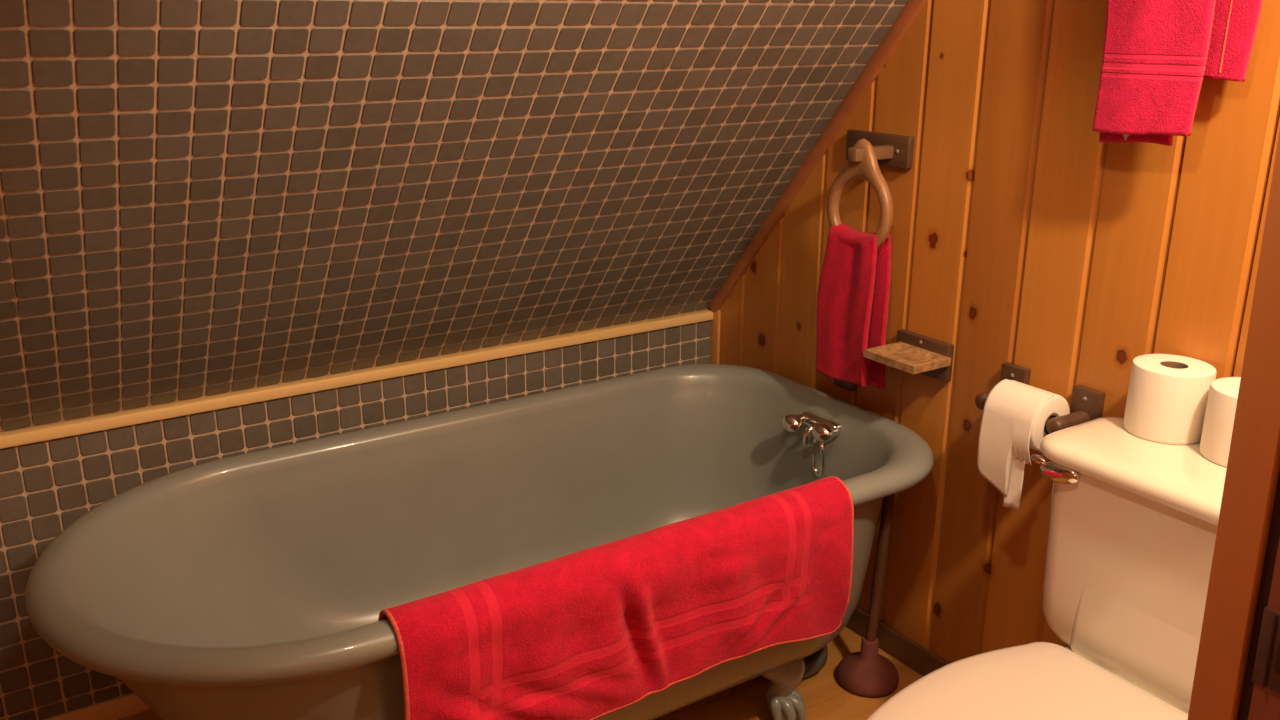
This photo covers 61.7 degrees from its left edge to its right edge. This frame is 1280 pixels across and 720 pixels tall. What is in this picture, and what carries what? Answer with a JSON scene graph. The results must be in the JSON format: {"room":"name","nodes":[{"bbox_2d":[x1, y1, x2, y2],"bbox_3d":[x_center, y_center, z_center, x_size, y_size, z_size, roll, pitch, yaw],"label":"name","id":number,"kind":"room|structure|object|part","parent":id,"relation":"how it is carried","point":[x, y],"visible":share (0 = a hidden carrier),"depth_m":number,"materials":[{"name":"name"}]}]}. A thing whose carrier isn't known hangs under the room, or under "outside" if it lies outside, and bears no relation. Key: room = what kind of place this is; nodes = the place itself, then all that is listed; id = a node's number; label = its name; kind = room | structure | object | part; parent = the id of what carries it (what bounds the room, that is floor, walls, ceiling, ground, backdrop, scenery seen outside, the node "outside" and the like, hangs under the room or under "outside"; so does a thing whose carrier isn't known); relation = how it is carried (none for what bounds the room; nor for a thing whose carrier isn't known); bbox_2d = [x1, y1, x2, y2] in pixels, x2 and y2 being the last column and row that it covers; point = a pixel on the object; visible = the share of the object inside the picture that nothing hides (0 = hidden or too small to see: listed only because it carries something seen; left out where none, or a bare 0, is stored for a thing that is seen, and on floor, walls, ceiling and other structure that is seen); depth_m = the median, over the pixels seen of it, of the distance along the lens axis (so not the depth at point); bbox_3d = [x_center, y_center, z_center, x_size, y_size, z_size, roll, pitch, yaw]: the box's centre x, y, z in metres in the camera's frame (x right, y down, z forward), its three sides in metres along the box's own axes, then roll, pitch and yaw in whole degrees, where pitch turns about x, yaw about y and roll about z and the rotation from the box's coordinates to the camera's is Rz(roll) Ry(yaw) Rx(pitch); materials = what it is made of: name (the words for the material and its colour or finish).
{"room":"bathroom","nodes":[
{"label":"bathroom","id":0,"kind":"room"},
{"bbox_2d":[0,320,710,719],"bbox_3d":[-0.968,0.405,2.197,2.754,0.640,0.033,-11,21,-31],"label":"wall","id":1,"kind":"structure","parent":0,"point":[46,486],"depth_m":2.15,"materials":[{"name":"grey tile"}]},
{"bbox_2d":[43,692,149,719],"bbox_3d":[-0.960,0.693,2.270,2.749,0.047,0.012,-11,21,-31],"label":"baseboard","id":2,"kind":"structure","parent":1,"relation":"attached to","point":[130,704],"depth_m":2.19,"materials":[{"name":"orange wood"}]},
{"bbox_2d":[0,309,712,448],"bbox_3d":[-0.964,0.106,2.091,2.749,0.024,0.033,-11,21,-31],"label":"trim","id":3,"kind":"structure","parent":1,"relation":"attached to","point":[16,437],"depth_m":2.26,"materials":[{"name":"orange wood"}]},
{"bbox_2d":[0,0,908,431],"bbox_3d":[-0.586,-0.558,1.280,2.754,1.739,1.455,-11,21,-31],"label":"wall","id":4,"kind":"structure","parent":0,"point":[199,198],"depth_m":1.87,"materials":[{"name":"grey tile"}]},
{"bbox_2d":[118,627,922,719],"bbox_3d":[-0.128,1.111,1.088,2.770,0.030,3.080,-11,21,-31],"label":"floor","id":5,"kind":"structure","parent":0,"point":[824,698],"depth_m":2.27,"materials":[{"name":"brown wood"}]},
{"bbox_2d":[25,364,933,719],"bbox_3d":[-0.228,0.481,2.076,1.614,0.570,0.790,-11,21,-31],"label":"bathtub","id":6,"kind":"object","parent":5,"relation":"on","point":[256,585],"visible":0.7,"depth_m":2.15,"materials":[{"name":"grey ceramic"}]},
{"bbox_2d":[378,476,853,719],"bbox_3d":[-0.002,0.424,1.771,0.864,0.302,0.132,-11,21,-31],"label":"bath towel","id":7,"kind":"object","parent":6,"relation":"on","point":[592,633],"visible":0.98,"depth_m":1.70,"materials":[{"name":"red fabric"}]},
{"bbox_2d":[782,410,841,476],"bbox_3d":[0.384,0.187,2.368,0.085,0.138,0.152,-11,21,-31],"label":"faucet","id":8,"kind":"object","parent":6,"relation":"on","point":[815,447],"depth_m":2.36,"materials":[{"name":"silver metal"}]},
{"bbox_2d":[836,494,898,696],"bbox_3d":[0.495,0.476,2.264,0.134,0.469,0.134,-11,21,-31],"label":"plunger","id":9,"kind":"object","parent":5,"relation":"on","point":[866,673],"visible":0.98,"depth_m":2.28,"materials":[{"name":"red rubber"}]},
{"bbox_2d":[836,635,898,696],"bbox_3d":[0.495,0.649,2.320,0.134,0.104,0.134,-11,21,-31],"label":"cup","id":10,"kind":"object","parent":9,"relation":"on","point":[866,673],"depth_m":2.29,"materials":[{"name":"red rubber"}]},
{"bbox_3d":[0.509,0.427,2.270,0.023,0.380,0.073,12,21,33],"label":"handle","id":11,"kind":"part","parent":9,"relation":"part of","materials":[{"name":"brown wood"}]},
{"bbox_2d":[867,417,1226,719],"bbox_3d":[0.608,0.566,1.527,0.770,0.744,0.505,-11,21,-31],"label":"toilet","id":12,"kind":"object","parent":5,"relation":"on","point":[1133,521],"visible":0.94,"depth_m":1.60,"materials":[{"name":"white ceramic"}]},
{"bbox_3d":[0.511,0.535,1.462,0.549,0.024,0.384,-11,21,-31],"label":"seat lid","id":13,"kind":"part","parent":12,"relation":"part of","materials":[{"name":"beige plastic"}]},
{"bbox_3d":[0.635,0.159,1.707,0.014,0.013,0.030,-11,21,-31],"label":"lever arm","id":14,"kind":"part","parent":12,"relation":"part of","materials":[{"name":"silver metal"}]},
{"bbox_3d":[0.658,0.177,1.681,0.021,0.034,0.069,-11,21,-31],"label":"flush lever","id":15,"kind":"part","parent":12,"relation":"part of","materials":[{"name":"silver metal"}]},
{"bbox_3d":[0.850,0.345,1.618,0.188,0.320,0.463,-11,21,-31],"label":"tank","id":16,"kind":"part","parent":12,"relation":"part of","materials":[{"name":"white ceramic"}]},
{"bbox_3d":[0.844,0.180,1.565,0.209,0.032,0.505,-11,21,-31],"label":"tank lid","id":17,"kind":"part","parent":12,"relation":"part of","materials":[{"name":"white ceramic"}]},
{"bbox_3d":[0.795,0.428,1.619,0.066,0.169,0.283,-11,21,-31],"label":"tank panel","id":18,"kind":"part","parent":12,"relation":"part of","materials":[{"name":"white ceramic"}]},
{"bbox_2d":[1123,354,1216,444],"bbox_3d":[0.839,0.061,1.700,0.120,0.113,0.120,-11,21,-31],"label":"toilet paper","id":19,"kind":"object","parent":12,"relation":"on","point":[1167,396],"visible":0.94,"depth_m":1.66,"materials":[{"name":"white paper"}]},
{"bbox_2d":[1199,377,1240,466],"bbox_3d":[0.909,0.095,1.598,0.120,0.110,0.120,-11,21,-31],"label":"toilet paper","id":20,"kind":"object","parent":12,"relation":"on","point":[1215,442],"visible":0.23,"depth_m":1.58,"materials":[{"name":"white paper"}]},
{"bbox_2d":[1188,130,1279,719],"bbox_3d":[0.577,-0.089,0.921,0.070,2.360,0.106,-11,21,-31],"label":"trim","id":21,"kind":"structure","parent":5,"relation":"on","point":[1248,529],"depth_m":0.97,"materials":[{"name":"paint"}]},
{"bbox_2d":[1248,538,1279,719],"bbox_3d":[0.746,0.141,0.696,0.048,2.040,0.648,-11,21,-31],"label":"door","id":22,"kind":"structure","parent":21,"relation":"attached to","point":[1265,701],"depth_m":0.98,"materials":[{"name":"wood"}]},
{"bbox_2d":[709,0,1279,662],"bbox_3d":[1.032,-0.254,1.442,0.030,2.360,3.070,-11,21,-31],"label":"wall","id":23,"kind":"structure","parent":0,"point":[1022,237],"depth_m":2.00,"materials":[{"name":"brown wood"}]},
{"bbox_2d":[710,309,719,363],"bbox_3d":[0.197,0.180,2.885,0.010,0.655,0.035,-11,21,-31],"label":"trim","id":24,"kind":"structure","parent":23,"relation":"attached to","point":[715,323],"depth_m":2.80,"materials":[{"name":"brown wood"}]},
{"bbox_2d":[709,0,927,311],"bbox_3d":[0.579,-0.762,1.971,0.016,1.716,1.433,-11,21,-31],"label":"trim","id":25,"kind":"structure","parent":23,"relation":"attached to","point":[912,8],"depth_m":2.34,"materials":[{"name":"brown wood"}]},
{"bbox_2d":[834,380,856,391],"bbox_3d":[0.461,0.029,2.401,0.016,0.072,0.062,-11,21,-31],"label":"wall block","id":26,"kind":"object","parent":23,"relation":"attached to","point":[852,387],"visible":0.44,"depth_m":2.40,"materials":[{"name":"brown wood"}]},
{"bbox_2d":[827,129,914,248],"bbox_3d":[0.458,-0.340,2.188,0.122,0.235,0.213,-11,21,-31],"label":"towel ring","id":27,"kind":"object","parent":23,"relation":"attached to","point":[865,150],"visible":0.86,"depth_m":2.14,"materials":[{"name":"brown wood"}]},
{"bbox_2d":[816,222,890,389],"bbox_3d":[0.446,-0.111,2.235,0.065,0.340,0.156,-11,21,-31],"label":"hand towel","id":28,"kind":"object","parent":27,"relation":"hanging from","point":[854,290],"visible":0.98,"depth_m":2.21,"materials":[{"name":"red fabric"}]},
{"bbox_3d":[0.491,-0.435,2.204,0.018,0.063,0.176,-11,21,-31],"label":"plate","id":29,"kind":"part","parent":27,"relation":"part of","materials":[{"name":"brown wood"}]},
{"bbox_2d":[846,606,949,676],"bbox_3d":[1.028,0.851,1.757,0.012,0.063,3.014,-11,21,-31],"label":"baseboard","id":30,"kind":"structure","parent":23,"relation":"attached to","point":[916,657],"depth_m":2.40,"materials":[{"name":"brown wood"}]},
{"bbox_2d":[863,329,953,381],"bbox_3d":[0.539,-0.001,2.164,0.122,0.077,0.148,-11,21,-31],"label":"soap shelf","id":31,"kind":"object","parent":23,"relation":"attached to","point":[913,353],"visible":1,"depth_m":2.15,"materials":[{"name":"brown wood"}]},
{"bbox_2d":[863,342,950,373],"bbox_3d":[0.535,-0.006,2.152,0.105,0.016,0.136,-11,21,-31],"label":"tray","id":32,"kind":"object","parent":31,"relation":"on","point":[910,357],"depth_m":2.15,"materials":[{"name":"brown wood"}]},
{"bbox_3d":[0.581,-0.010,2.195,0.018,0.077,0.139,-11,21,-31],"label":"plate","id":33,"kind":"part","parent":31,"relation":"part of","materials":[{"name":"brown wood"}]},
{"bbox_2d":[975,362,1104,433],"bbox_3d":[0.711,0.078,1.933,0.102,0.084,0.210,-11,21,-31],"label":"toilet paper holder","id":34,"kind":"object","parent":23,"relation":"attached to","point":[1087,404],"visible":0.59,"depth_m":1.88,"materials":[{"name":"brown wood"}]},
{"bbox_3d":[0.662,0.071,1.995,0.086,0.033,0.033,-11,21,-31],"label":"arm","id":35,"kind":"part","parent":34,"relation":"part of","materials":[{"name":"brown wood"}]},
{"bbox_3d":[0.704,0.051,2.017,0.018,0.084,0.055,-11,21,-31],"label":"plate","id":36,"kind":"part","parent":34,"relation":"part of","materials":[{"name":"brown wood"}]},
{"bbox_2d":[977,379,1069,510],"bbox_3d":[0.690,0.152,1.935,0.111,0.219,0.106,-11,21,-31],"label":"toilet paper","id":37,"kind":"object","parent":34,"relation":"on","point":[1015,416],"visible":0.97,"depth_m":1.90,"materials":[{"name":"white paper"}]},
{"bbox_3d":[0.747,0.110,1.871,0.086,0.033,0.033,-11,21,-31],"label":"arm","id":38,"kind":"part","parent":34,"relation":"part of","materials":[{"name":"brown wood"}]},
{"bbox_3d":[0.789,0.091,1.894,0.018,0.084,0.055,-11,21,-31],"label":"plate","id":39,"kind":"part","parent":34,"relation":"part of","materials":[{"name":"brown wood"}]},
{"bbox_3d":[0.795,-0.741,1.519,0.124,0.070,0.320,-11,21,-31],"label":"towel bar","id":40,"kind":"object","parent":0,"visible":0},
{"bbox_2d":[1092,0,1262,145],"bbox_3d":[0.802,-0.547,1.581,0.070,0.462,0.221,-11,21,-31],"label":"bath towel","id":41,"kind":"object","parent":40,"relation":"hanging from","point":[1157,54],"visible":1,"depth_m":1.60,"materials":[{"name":"red fabric"}]}
]}

